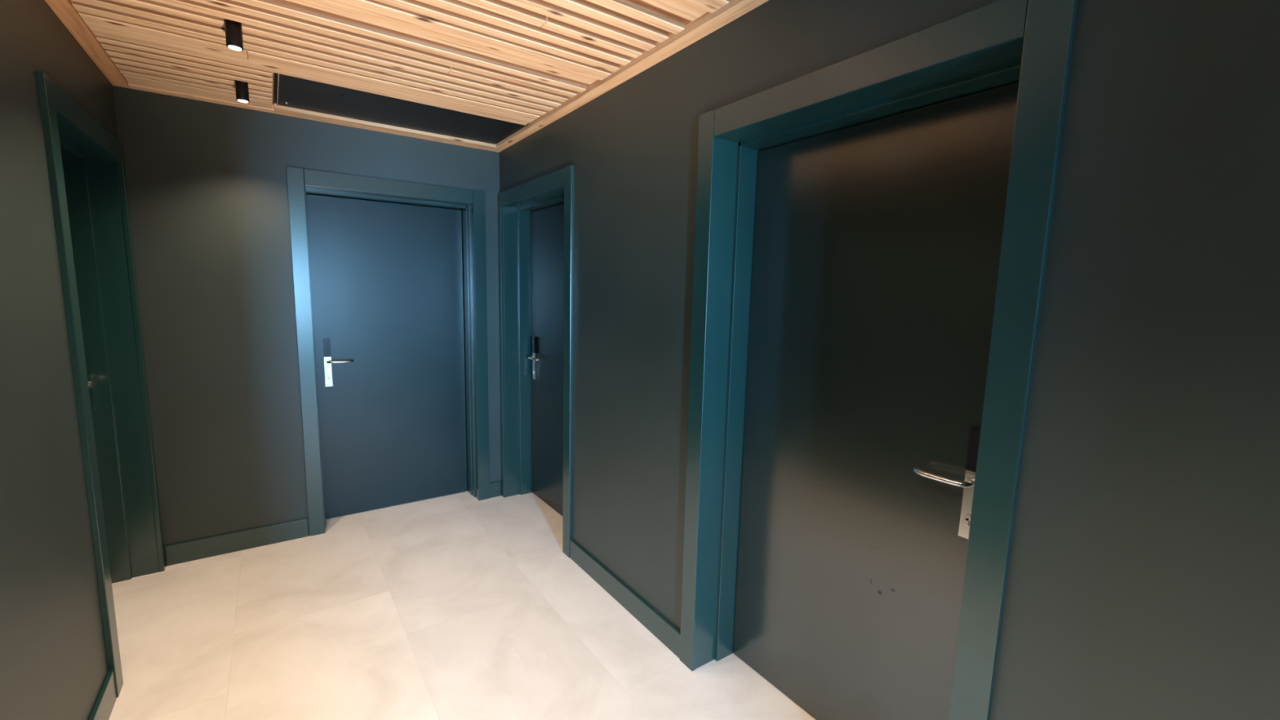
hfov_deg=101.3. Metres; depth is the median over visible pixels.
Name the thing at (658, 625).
baseboard
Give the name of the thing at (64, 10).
trim
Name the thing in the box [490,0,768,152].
trim
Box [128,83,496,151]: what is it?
trim
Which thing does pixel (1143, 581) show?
wall
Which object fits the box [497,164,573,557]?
door
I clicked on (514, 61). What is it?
ceiling
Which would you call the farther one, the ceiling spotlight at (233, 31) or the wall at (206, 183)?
the wall at (206, 183)
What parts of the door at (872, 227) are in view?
lever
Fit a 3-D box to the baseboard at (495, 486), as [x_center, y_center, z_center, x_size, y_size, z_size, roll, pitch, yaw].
[-1.057,0.944,3.829,0.092,0.112,0.014,-4,9,-35]
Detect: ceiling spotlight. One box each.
[224,18,243,50]
[235,80,248,102]
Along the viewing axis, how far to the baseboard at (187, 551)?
2.96 m
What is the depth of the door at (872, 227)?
1.61 m
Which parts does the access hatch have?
recess frame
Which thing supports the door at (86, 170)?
in the wall at (54, 664)
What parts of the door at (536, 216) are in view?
lever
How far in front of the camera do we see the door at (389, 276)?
3.48 m
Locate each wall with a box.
[0,0,118,719]
[112,85,502,565]
[499,0,1279,719]
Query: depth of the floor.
2.28 m
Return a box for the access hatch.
[273,72,528,144]
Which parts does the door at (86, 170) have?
lever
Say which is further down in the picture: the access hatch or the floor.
the floor
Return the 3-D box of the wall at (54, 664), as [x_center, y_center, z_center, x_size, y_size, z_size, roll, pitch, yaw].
[-0.602,0.294,-0.365,0.320,2.526,7.824,-4,9,-35]
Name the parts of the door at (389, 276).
lever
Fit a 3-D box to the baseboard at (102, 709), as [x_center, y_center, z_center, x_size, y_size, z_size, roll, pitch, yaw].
[-0.700,1.437,0.183,0.014,0.112,4.251,-4,9,-35]
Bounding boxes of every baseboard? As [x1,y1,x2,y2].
[88,670,116,719]
[164,518,308,565]
[489,480,501,497]
[569,538,680,657]
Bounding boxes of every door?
[35,71,165,697]
[285,166,489,536]
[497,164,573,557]
[679,0,1078,719]
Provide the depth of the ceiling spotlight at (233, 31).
1.86 m
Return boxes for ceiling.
[71,0,728,124]
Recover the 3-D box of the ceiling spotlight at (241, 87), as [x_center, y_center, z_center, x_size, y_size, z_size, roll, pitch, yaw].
[-1.838,-1.253,2.425,0.049,0.111,0.049,-4,9,-35]
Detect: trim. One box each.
[44,0,130,88]
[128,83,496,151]
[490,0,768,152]
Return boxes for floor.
[108,490,816,719]

